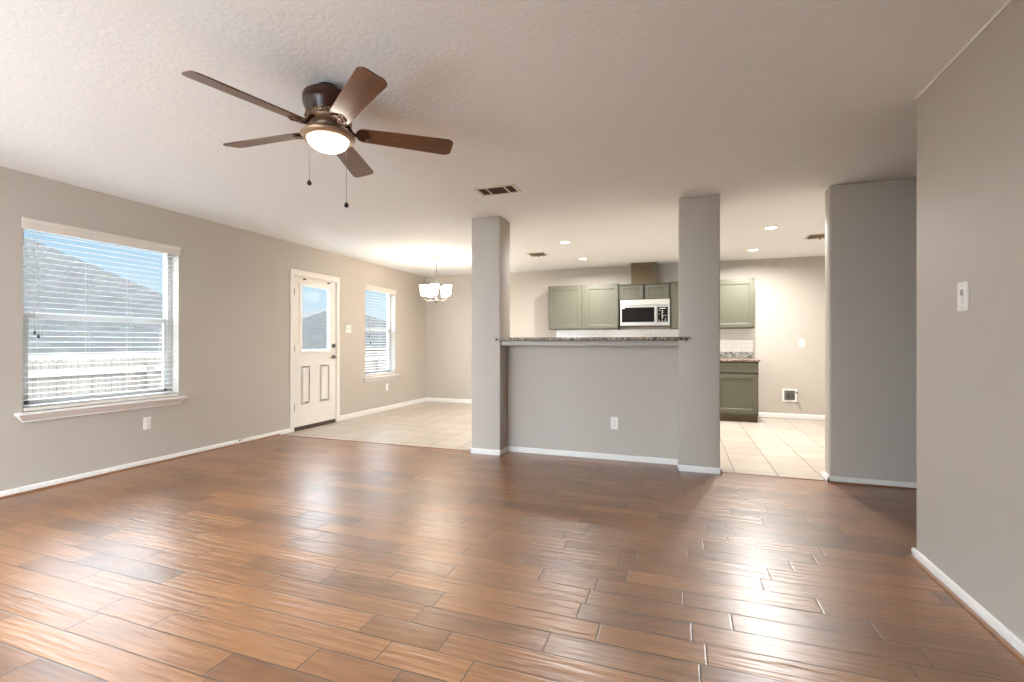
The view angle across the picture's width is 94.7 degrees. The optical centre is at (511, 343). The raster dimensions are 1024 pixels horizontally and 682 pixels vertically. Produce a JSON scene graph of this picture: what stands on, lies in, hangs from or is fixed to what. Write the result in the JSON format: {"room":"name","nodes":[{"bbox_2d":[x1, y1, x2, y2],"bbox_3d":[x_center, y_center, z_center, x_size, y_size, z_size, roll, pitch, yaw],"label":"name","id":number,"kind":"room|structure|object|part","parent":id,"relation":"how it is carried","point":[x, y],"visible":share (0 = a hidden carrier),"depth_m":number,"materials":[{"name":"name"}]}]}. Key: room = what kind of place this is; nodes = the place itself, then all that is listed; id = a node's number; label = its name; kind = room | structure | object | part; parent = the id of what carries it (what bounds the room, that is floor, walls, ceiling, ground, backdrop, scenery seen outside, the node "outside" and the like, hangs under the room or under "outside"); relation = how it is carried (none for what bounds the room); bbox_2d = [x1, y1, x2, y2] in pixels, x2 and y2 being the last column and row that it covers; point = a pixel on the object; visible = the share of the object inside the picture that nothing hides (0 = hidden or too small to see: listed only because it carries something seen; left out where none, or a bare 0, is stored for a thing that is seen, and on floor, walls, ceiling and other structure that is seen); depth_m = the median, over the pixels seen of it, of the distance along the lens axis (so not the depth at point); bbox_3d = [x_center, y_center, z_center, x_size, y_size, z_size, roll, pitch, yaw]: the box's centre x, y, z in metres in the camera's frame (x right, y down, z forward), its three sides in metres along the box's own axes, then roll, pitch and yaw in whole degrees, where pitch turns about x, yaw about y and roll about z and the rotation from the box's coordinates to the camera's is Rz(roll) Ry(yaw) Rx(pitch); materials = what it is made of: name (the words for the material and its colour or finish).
{"room":"living room","nodes":[
{"label":"living room","id":0,"kind":"room"},
{"bbox_2d":[0,166,425,490],"bbox_3d":[-3.300,-0.080,4.973,0.150,2.440,9.460,0,0,20],"label":"wall","id":1,"kind":"structure","parent":0,"point":[232,284],"depth_m":4.95,"materials":[{"name":"beige paint"}]},
{"bbox_2d":[14,228,187,422],"bbox_3d":[-3.559,-0.172,4.155,0.210,1.546,1.281,0,0,20],"label":"window","id":2,"kind":"structure","parent":1,"relation":"in","point":[56,413],"depth_m":4.12,"materials":[{"name":"white plastic"}]},
{"bbox_3d":[-3.623,0.116,4.178,0.038,0.719,1.085,0,0,20],"label":"sash","id":3,"kind":"part","parent":2,"relation":"part of","materials":[{"name":"white plastic"}]},
{"bbox_3d":[-3.530,0.563,4.145,0.150,0.076,1.281,0,0,20],"label":"sill","id":4,"kind":"part","parent":2,"relation":"part of","materials":[{"name":"white paint"}]},
{"bbox_2d":[22,217,180,411],"bbox_3d":[-3.531,-0.216,4.145,0.077,1.477,1.197,0,0,20],"label":"window blind","id":5,"kind":"object","parent":2,"relation":"attached to","point":[27,223],"visible":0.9,"depth_m":4.01,"materials":[{"name":"white plastic"}]},
{"bbox_3d":[-3.678,-0.481,3.666,0.003,0.824,0.002,0,0,20],"label":"lift cord","id":6,"kind":"part","parent":5,"relation":"part of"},
{"bbox_3d":[-3.542,0.508,4.149,0.052,0.028,1.173,0,0,20],"label":"rail","id":7,"kind":"part","parent":5,"relation":"part of","materials":[{"name":"white plastic"}]},
{"bbox_2d":[0,434,279,499],"bbox_3d":[-3.812,1.132,3.242,0.016,0.016,5.555,0,0,20],"label":"trim","id":8,"kind":"structure","parent":1,"relation":"attached to","point":[161,461],"depth_m":4.20,"materials":[{"name":"wood"}]},
{"bbox_2d":[143,417,150,429],"bbox_3d":[-3.413,0.750,4.419,0.008,0.118,0.072,0,0,20],"label":"electrical outlet","id":9,"kind":"object","parent":1,"relation":"attached to","point":[147,420],"visible":1,"depth_m":4.41,"materials":[{"name":"plastic"}]},
{"bbox_2d":[0,397,425,496],"bbox_3d":[-3.223,1.101,4.945,0.014,0.078,9.160,0,0,20],"label":"baseboard","id":10,"kind":"structure","parent":1,"relation":"attached to","point":[398,405],"depth_m":4.66,"materials":[{"name":"white paint"}]},
{"bbox_2d":[290,268,339,431],"bbox_3d":[-2.735,0.092,6.490,0.198,2.101,0.925,0,0,20],"label":"door","id":11,"kind":"structure","parent":1,"relation":"in","point":[314,374],"depth_m":6.42,"materials":[{"name":"paint"}]},
{"bbox_3d":[-2.755,0.555,6.302,0.005,0.530,0.180,0,0,20],"label":"raised panel","id":12,"kind":"part","parent":11,"relation":"part of","materials":[{"name":"paint"}]},
{"bbox_3d":[-2.635,0.555,6.640,0.005,0.530,0.203,0,0,20],"label":"raised panel","id":13,"kind":"part","parent":11,"relation":"part of","materials":[{"name":"paint"}]},
{"bbox_2d":[346,325,350,332],"bbox_3d":[-2.455,-0.218,7.097,0.018,0.118,0.118,0,0,20],"label":"light switch","id":14,"kind":"object","parent":1,"relation":"attached to","point":[348,327],"visible":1,"depth_m":7.10,"materials":[{"name":"plastic"}]},
{"bbox_2d":[363,290,399,381],"bbox_3d":[-2.229,-0.152,7.895,0.210,1.536,0.941,0,0,20],"label":"window","id":15,"kind":"structure","parent":1,"relation":"in","point":[393,376],"depth_m":8.24,"materials":[{"name":"white plastic"}]},
{"bbox_3d":[-2.293,0.120,7.918,0.038,0.739,0.745,0,0,20],"label":"sash","id":16,"kind":"part","parent":15,"relation":"part of","materials":[{"name":"white plastic"}]},
{"bbox_3d":[-2.300,-0.190,7.920,0.060,1.460,0.845,0,0,20],"label":"frame","id":17,"kind":"part","parent":15,"relation":"part of","materials":[{"name":"white plastic"}]},
{"bbox_2d":[365,284,396,376],"bbox_3d":[-2.201,-0.199,7.886,0.077,1.471,0.857,0,0,20],"label":"window blind","id":18,"kind":"object","parent":15,"relation":"attached to","point":[370,288],"visible":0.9,"depth_m":7.88,"materials":[{"name":"white plastic"}]},
{"bbox_3d":[-2.278,-0.444,7.603,0.003,0.845,0.002,0,0,20],"label":"lift cord","id":19,"kind":"part","parent":18,"relation":"part of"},
{"bbox_3d":[-2.212,0.523,7.889,0.052,0.028,0.833,0,0,20],"label":"rail","id":20,"kind":"part","parent":18,"relation":"part of","materials":[{"name":"white plastic"}]},
{"bbox_3d":[-2.109,-0.181,8.178,0.054,1.380,0.002,0,0,20],"label":"ladder cord","id":21,"kind":"part","parent":18,"relation":"part of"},
{"bbox_3d":[-2.201,0.578,7.885,0.150,0.076,0.941,0,0,20],"label":"sill","id":22,"kind":"part","parent":15,"relation":"part of","materials":[{"name":"white paint"}]},
{"bbox_2d":[472,216,509,449],"bbox_3d":[-0.221,-0.080,5.002,0.323,2.440,0.303,0,0,20],"label":"pillar","id":23,"kind":"structure","parent":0,"point":[490,235],"depth_m":4.87,"materials":[{"name":"beige paint"}]},
{"bbox_2d":[0,0,1007,276],"bbox_3d":[0.657,-1.375,3.566,8.550,0.150,9.460,0,0,20],"label":"ceiling","id":24,"kind":"structure","parent":0,"point":[604,115],"depth_m":2.66,"materials":[{"name":"paint"}]},
{"bbox_2d":[182,67,452,207],"bbox_3d":[-0.978,-0.996,2.411,1.193,0.608,1.234,0,0,20],"label":"ceiling fan","id":25,"kind":"object","parent":24,"relation":"hanging from","point":[330,110],"visible":1,"depth_m":2.31,"materials":[{"name":"brown wood"}]},
{"bbox_3d":[-1.157,-1.081,2.087,0.132,0.006,0.503,17,10,34],"label":"blade","id":26,"kind":"part","parent":25,"relation":"part of","materials":[{"name":"brown wood"}]},
{"bbox_3d":[-1.305,-1.081,2.516,0.503,0.006,0.132,0,14,17],"label":"blade","id":27,"kind":"part","parent":25,"relation":"part of","materials":[{"name":"brown wood"}]},
{"bbox_3d":[-0.936,-1.007,2.403,0.200,0.062,0.200,0,0,20],"label":"lamp shade","id":28,"kind":"part","parent":25,"relation":"part of","materials":[{"name":"beige glass"}]},
{"bbox_3d":[-0.842,-0.881,2.401,0.003,0.334,0.003,0,0,20],"label":"pull chain","id":29,"kind":"part","parent":25,"relation":"part of","materials":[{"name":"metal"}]},
{"bbox_3d":[-0.943,-1.081,2.789,0.132,0.006,0.503,-14,0,-1],"label":"blade","id":30,"kind":"part","parent":25,"relation":"part of","materials":[{"name":"brown wood"}]},
{"bbox_3d":[-0.703,-1.081,2.096,0.132,0.007,0.503,17,-10,-36],"label":"blade","id":31,"kind":"part","parent":25,"relation":"part of","materials":[{"name":"brown wood"}]},
{"bbox_3d":[-0.572,-1.081,2.530,0.503,0.006,0.132,0,-14,-19],"label":"blade","id":32,"kind":"part","parent":25,"relation":"part of","materials":[{"name":"brown wood"}]},
{"bbox_2d":[420,257,451,302],"bbox_3d":[-1.132,-0.952,7.145,0.465,0.696,0.478,0,0,20],"label":"chandelier","id":33,"kind":"object","parent":24,"relation":"hanging from","point":[431,291],"visible":1,"depth_m":7.06,"materials":[{"name":"white glass"}]},
{"bbox_3d":[-1.322,-0.792,7.087,0.126,0.156,0.126,0,0,20],"label":"lamp shade","id":34,"kind":"part","parent":33,"relation":"part of","materials":[{"name":"beige glass"}]},
{"bbox_3d":[-1.259,-0.792,7.295,0.126,0.156,0.126,0,0,20],"label":"lamp shade","id":35,"kind":"part","parent":33,"relation":"part of","materials":[{"name":"beige glass"}]},
{"bbox_3d":[-1.143,-0.792,6.962,0.126,0.156,0.126,0,0,20],"label":"lamp shade","id":36,"kind":"part","parent":33,"relation":"part of","materials":[{"name":"beige glass"}]},
{"bbox_3d":[-1.041,-0.792,7.299,0.126,0.156,0.126,0,0,20],"label":"lamp shade","id":37,"kind":"part","parent":33,"relation":"part of","materials":[{"name":"beige glass"}]},
{"bbox_3d":[-0.970,-0.792,7.093,0.126,0.156,0.126,0,0,20],"label":"lamp shade","id":38,"kind":"part","parent":33,"relation":"part of","materials":[{"name":"beige glass"}]},
{"bbox_2d":[473,184,521,196],"bbox_3d":[-0.122,-1.294,3.999,0.360,0.011,0.212,0,0,20],"label":"ceiling vent","id":39,"kind":"object","parent":24,"relation":"in","point":[508,188],"visible":1,"depth_m":3.99,"materials":[{"name":"white metal"}]},
{"bbox_2d":[526,252,547,256],"bbox_3d":[0.367,-1.275,6.869,0.250,0.050,0.250,0,0,20],"label":"ceiling vent","id":40,"kind":"object","parent":24,"relation":"in","point":[534,254],"visible":1,"depth_m":6.85,"materials":[{"name":"white metal"}]},
{"bbox_2d":[559,241,570,243],"bbox_3d":[0.683,-1.296,6.072,0.164,0.008,0.164,0,0,20],"label":"recessed light","id":41,"kind":"object","parent":24,"relation":"in","point":[560,242],"visible":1,"depth_m":6.07,"materials":[{"name":"white paint"}]},
{"bbox_2d":[763,226,778,229],"bbox_3d":[2.910,-1.296,5.301,0.164,0.008,0.164,0,0,20],"label":"recessed light","id":42,"kind":"object","parent":24,"relation":"in","point":[768,227],"visible":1,"depth_m":5.28,"materials":[{"name":"white"}]},
{"bbox_2d":[804,233,824,239],"bbox_3d":[3.702,-1.275,5.710,0.250,0.050,0.250,0,0,20],"label":"ceiling vent","id":43,"kind":"object","parent":24,"relation":"in","point":[810,236],"visible":0.67,"depth_m":5.71,"materials":[{"name":"white metal"}]},
{"bbox_2d":[0,402,1023,681],"bbox_3d":[0.672,1.200,3.561,8.320,0.120,9.200,0,0,20],"label":"floor","id":44,"kind":"structure","parent":0,"point":[279,558],"depth_m":2.37,"materials":[{"name":"brown wood"}]},
{"bbox_2d":[281,435,825,480],"bbox_3d":[-0.149,1.140,4.887,5.844,0.008,0.024,0,0,20],"label":"trim","id":45,"kind":"structure","parent":44,"relation":"on","point":[281,435],"depth_m":5.10,"materials":[{"name":"wood"}]},
{"bbox_2d":[720,361,757,421],"bbox_3d":[3.192,0.702,7.188,0.920,0.876,0.633,0,0,20],"label":"base cabinet","id":46,"kind":"object","parent":44,"relation":"on","point":[738,380],"visible":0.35,"depth_m":6.84,"materials":[{"name":"green paint"}]},
{"bbox_3d":[3.255,0.357,6.840,0.546,0.130,0.019,0,0,20],"label":"drawer","id":47,"kind":"part","parent":46,"relation":"part of","materials":[{"name":"green paint"}]},
{"bbox_3d":[3.255,0.732,6.840,0.546,0.560,0.019,0,0,20],"label":"door","id":48,"kind":"part","parent":46,"relation":"part of","materials":[{"name":"green paint"}]},
{"bbox_2d":[720,358,759,361],"bbox_3d":[3.199,0.248,7.178,0.940,0.030,0.650,0,0,20],"label":"countertop","id":49,"kind":"structure","parent":46,"relation":"on","point":[721,359],"depth_m":6.82,"materials":[{"name":"stone"}]},
{"bbox_2d":[507,346,677,458],"bbox_3d":[0.772,0.557,4.759,1.750,1.166,0.095,0,0,20],"label":"wall","id":50,"kind":"structure","parent":0,"point":[566,398],"depth_m":4.69,"materials":[{"name":"beige paint"}]},
{"bbox_2d":[501,340,677,345],"bbox_3d":[0.727,-0.001,4.632,1.720,0.050,0.185,0,0,20],"label":"trim","id":51,"kind":"structure","parent":50,"relation":"attached to","point":[640,342],"depth_m":4.51,"materials":[{"name":"beige paint"}]},
{"bbox_2d":[495,337,685,340],"bbox_3d":[0.760,-0.042,4.686,1.812,0.030,0.460,0,0,20],"label":"countertop","id":52,"kind":"structure","parent":50,"relation":"on","point":[535,338],"depth_m":4.47,"materials":[{"name":"stone"}]},
{"bbox_2d":[469,446,721,473],"bbox_3d":[0.744,1.113,4.651,2.404,0.052,0.317,0,0,20],"label":"baseboard","id":53,"kind":"structure","parent":50,"relation":"attached to","point":[688,468],"depth_m":4.65,"materials":[{"name":"white paint"}]},
{"bbox_2d":[611,417,617,428],"bbox_3d":[1.004,0.782,4.622,0.072,0.118,0.008,0,0,20],"label":"electrical outlet","id":54,"kind":"object","parent":50,"relation":"attached to","point":[614,420],"visible":1,"depth_m":4.62,"materials":[{"name":"plastic"}]},
{"bbox_2d":[426,256,824,414],"bbox_3d":[2.239,-0.080,7.938,8.300,2.440,0.162,0,0,20],"label":"wall","id":55,"kind":"structure","parent":0,"point":[789,292],"depth_m":7.41,"materials":[{"name":"beige paint"}]},
{"bbox_2d":[549,284,620,329],"bbox_3d":[1.237,-0.604,8.040,1.182,0.742,0.338,0,0,20],"label":"upper cabinet","id":56,"kind":"object","parent":55,"relation":"attached to","point":[574,307],"visible":1,"depth_m":7.89,"materials":[{"name":"green paint"}]},
{"bbox_3d":[0.900,-0.599,7.991,0.554,0.708,0.019,0,0,20],"label":"door","id":57,"kind":"part","parent":56,"relation":"part of","materials":[{"name":"green paint"}]},
{"bbox_3d":[1.473,-0.599,7.787,0.546,0.708,0.019,0,0,20],"label":"door","id":58,"kind":"part","parent":56,"relation":"part of","materials":[{"name":"green paint"}]},
{"bbox_2d":[426,397,824,419],"bbox_3d":[1.671,1.101,8.059,7.150,0.078,0.014,0,0,20],"label":"baseboard","id":59,"kind":"structure","parent":55,"relation":"attached to","point":[449,400],"depth_m":7.23,"materials":[{"name":"white paint"}]},
{"bbox_2d":[619,282,669,300],"bbox_3d":[2.169,-0.829,7.709,0.792,0.262,0.338,0,0,20],"label":"upper cabinet","id":60,"kind":"object","parent":55,"relation":"attached to","point":[642,291],"visible":0.94,"depth_m":7.56,"materials":[{"name":"green paint"}]},
{"bbox_3d":[1.932,-0.824,7.624,0.362,0.228,0.019,0,0,20],"label":"door","id":61,"kind":"part","parent":60,"relation":"part of","materials":[{"name":"green paint"}]},
{"bbox_2d":[631,262,655,283],"bbox_3d":[2.162,-1.130,7.724,0.387,0.339,0.312,0,0,20],"label":"duct cover","id":62,"kind":"object","parent":60,"relation":"on","point":[644,272],"visible":0.78,"depth_m":7.58,"materials":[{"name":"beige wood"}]},
{"bbox_2d":[620,299,669,326],"bbox_3d":[2.163,-0.482,7.656,0.760,0.428,0.439,0,0,20],"label":"microwave","id":63,"kind":"object","parent":60,"relation":"attached to","point":[645,312],"visible":0.97,"depth_m":7.49,"materials":[{"name":"silver metal"}]},
{"bbox_3d":[2.017,-0.445,7.530,0.569,0.326,0.022,0,0,20],"label":"door","id":64,"kind":"part","parent":63,"relation":"part of","materials":[{"name":"black glass"}]},
{"bbox_3d":[2.107,-0.653,7.500,0.760,0.085,0.020,0,0,20],"label":"vent panel","id":65,"kind":"part","parent":63,"relation":"part of","materials":[{"name":"metal"}]},
{"bbox_3d":[2.361,-0.454,7.397,0.154,0.232,0.003,0,0,20],"label":"keypad glass","id":66,"kind":"part","parent":63,"relation":"part of","materials":[{"name":"black glass"}]},
{"bbox_3d":[2.376,-0.445,7.403,0.188,0.326,0.022,0,0,20],"label":"control panel","id":67,"kind":"part","parent":63,"relation":"part of","materials":[{"name":"silver metal"}]},
{"bbox_3d":[2.299,-0.824,7.493,0.362,0.228,0.019,0,0,20],"label":"door","id":68,"kind":"part","parent":60,"relation":"part of","materials":[{"name":"green paint"}]},
{"bbox_2d":[670,278,754,328],"bbox_3d":[3.105,-0.598,7.376,1.191,0.744,0.338,0,0,20],"label":"upper cabinet","id":69,"kind":"object","parent":55,"relation":"attached to","point":[737,296],"visible":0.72,"depth_m":7.12,"materials":[{"name":"green paint"}]},
{"bbox_3d":[2.768,-0.593,7.327,0.563,0.710,0.019,0,0,20],"label":"door","id":70,"kind":"part","parent":69,"relation":"part of","materials":[{"name":"green paint"}]},
{"bbox_3d":[3.338,-0.593,7.124,0.562,0.710,0.019,0,0,20],"label":"door","id":71,"kind":"part","parent":69,"relation":"part of","materials":[{"name":"green paint"}]},
{"bbox_2d":[731,339,735,346],"bbox_3d":[3.482,-0.005,7.405,0.072,0.118,0.008,0,0,20],"label":"electrical outlet","id":72,"kind":"object","parent":55,"relation":"attached to","point":[733,341],"visible":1,"depth_m":7.41,"materials":[{"name":"plastic"}]},
{"bbox_2d":[720,352,752,357],"bbox_3d":[3.301,0.183,7.476,0.932,0.099,0.020,0,0,20],"label":"backsplash","id":73,"kind":"structure","parent":55,"relation":"attached to","point":[722,354],"depth_m":7.39,"materials":[{"name":"beige stone"}]},
{"bbox_2d":[782,389,800,408],"bbox_3d":[4.232,0.841,7.134,0.252,0.300,0.042,0,0,20],"label":"water valve box","id":74,"kind":"object","parent":55,"relation":"attached to","point":[788,395],"visible":1,"depth_m":7.15,"materials":[{"name":"plastic"}]},
{"bbox_3d":[4.212,0.789,7.159,0.196,0.196,0.008,0,0,20],"label":"frame","id":75,"kind":"part","parent":74,"relation":"part of","materials":[{"name":"plastic"}]},
{"bbox_2d":[799,339,803,346],"bbox_3d":[4.360,-0.006,7.106,0.072,0.118,0.008,0,0,20],"label":"light switch","id":76,"kind":"object","parent":55,"relation":"attached to","point":[801,341],"visible":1,"depth_m":7.10,"materials":[{"name":"plastic"}]},
{"bbox_2d":[678,195,719,467],"bbox_3d":[1.704,-0.080,4.317,0.343,2.440,0.303,0,0,20],"label":"pillar","id":77,"kind":"structure","parent":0,"point":[698,217],"depth_m":4.17,"materials":[{"name":"beige paint"}]},
{"bbox_2d":[825,177,916,482],"bbox_3d":[3.781,-0.080,3.534,2.442,2.440,0.140,0,0,20],"label":"wall","id":78,"kind":"structure","parent":0,"point":[871,227],"depth_m":3.78,"materials":[{"name":"beige paint"}]},
{"bbox_2d":[822,471,916,487],"bbox_3d":[3.775,1.113,3.536,2.456,0.052,0.168,0,0,20],"label":"baseboard","id":79,"kind":"structure","parent":78,"relation":"attached to","point":[825,475],"depth_m":3.77,"materials":[{"name":"white paint"}]},
{"bbox_2d":[830,481,916,489],"bbox_3d":[3.751,1.133,3.448,2.442,0.014,0.014,0,0,20],"label":"trim","id":80,"kind":"structure","parent":78,"relation":"attached to","point":[836,482],"depth_m":3.75,"materials":[{"name":"wood"}]},
{"bbox_2d":[917,0,1023,641],"bbox_3d":[1.519,-0.080,0.561,0.130,2.440,4.074,0,0,20],"label":"wall","id":81,"kind":"structure","parent":0,"point":[970,119],"depth_m":2.01,"materials":[{"name":"beige paint"}]},
{"bbox_2d":[957,281,968,310],"bbox_3d":[1.980,-0.206,2.079,0.016,0.126,0.080,0,0,20],"label":"light switch","id":82,"kind":"object","parent":81,"relation":"attached to","point":[963,287],"visible":1,"depth_m":2.07,"materials":[{"name":"plastic"}]},
{"bbox_3d":[1.977,-0.193,2.080,0.008,0.035,0.027,0,0,20],"label":"slider knob","id":83,"kind":"part","parent":82,"relation":"part of","materials":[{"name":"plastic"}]},
{"bbox_2d":[915,0,1012,99],"bbox_3d":[1.456,-1.294,0.583,0.006,0.012,4.074,0,0,20],"label":"trim","id":84,"kind":"structure","parent":81,"relation":"attached to","point":[1008,2],"depth_m":2.04,"materials":[{"name":"white paint"}]},
{"bbox_2d":[908,554,1023,664],"bbox_3d":[1.439,1.132,0.596,0.016,0.016,4.088,0,0,20],"label":"trim","id":85,"kind":"structure","parent":81,"relation":"attached to","point":[995,634],"depth_m":1.98,"materials":[{"name":"wood"}]},
{"bbox_2d":[911,547,1023,655],"bbox_3d":[1.514,1.113,0.570,0.144,0.052,4.088,0,0,20],"label":"baseboard","id":86,"kind":"structure","parent":81,"relation":"attached to","point":[973,604],"depth_m":1.99,"materials":[{"name":"white paint"}]},
{"label":"outside","id":87,"kind":"structure","parent":0,"visible":0},
{"bbox_3d":[-16.114,2.140,21.649,35.130,0.100,90.000,0,0,20],"label":"ground","id":88,"kind":"structure","parent":87,"visible":0},
{"bbox_2d":[24,238,162,397],"bbox_3d":[-15.945,-0.223,13.364,11.060,6.227,14.560,0,0,20],"label":"house","id":89,"kind":"structure","parent":88,"relation":"on","point":[107,331],"depth_m":13.53,"materials":[{"name":"concrete"}]},
{"bbox_2d":[108,330,161,389],"bbox_3d":[-5.686,0.916,7.609,1.220,2.351,0.984,0,0,-26],"label":"bare shrub","id":90,"kind":"object","parent":88,"relation":"on","point":[123,366],"visible":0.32,"depth_m":7.63,"materials":[{"name":"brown plant"}]},
{"bbox_2d":[28,351,386,398],"bbox_3d":[-3.181,1.167,19.191,0.148,1.847,42.032,0,0,20],"label":"wooden fence","id":91,"kind":"object","parent":88,"relation":"on","point":[94,363],"visible":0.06,"depth_m":8.12,"materials":[{"name":"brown wood"}]},
{"bbox_3d":[-6.811,1.200,8.896,0.090,1.780,0.090,0,0,20],"label":"post","id":92,"kind":"part","parent":91,"relation":"part of","materials":[{"name":"white wood"}]},
{"bbox_3d":[-3.220,0.490,19.187,0.039,0.090,42.000,0,0,20],"label":"rail","id":93,"kind":"part","parent":91,"relation":"part of","materials":[{"name":"paint"}]},
{"bbox_3d":[-4.399,1.200,15.680,0.090,1.780,0.090,0,0,20],"label":"post","id":94,"kind":"part","parent":91,"relation":"part of","materials":[{"name":"white wood"}]},
{"bbox_2d":[302,308,386,351],"bbox_3d":[-15.640,-0.215,41.789,9.530,6.210,31.730,0,0,20],"label":"house","id":95,"kind":"structure","parent":88,"relation":"on","point":[314,323],"depth_m":37.10,"materials":[{"name":"concrete"}]}
]}

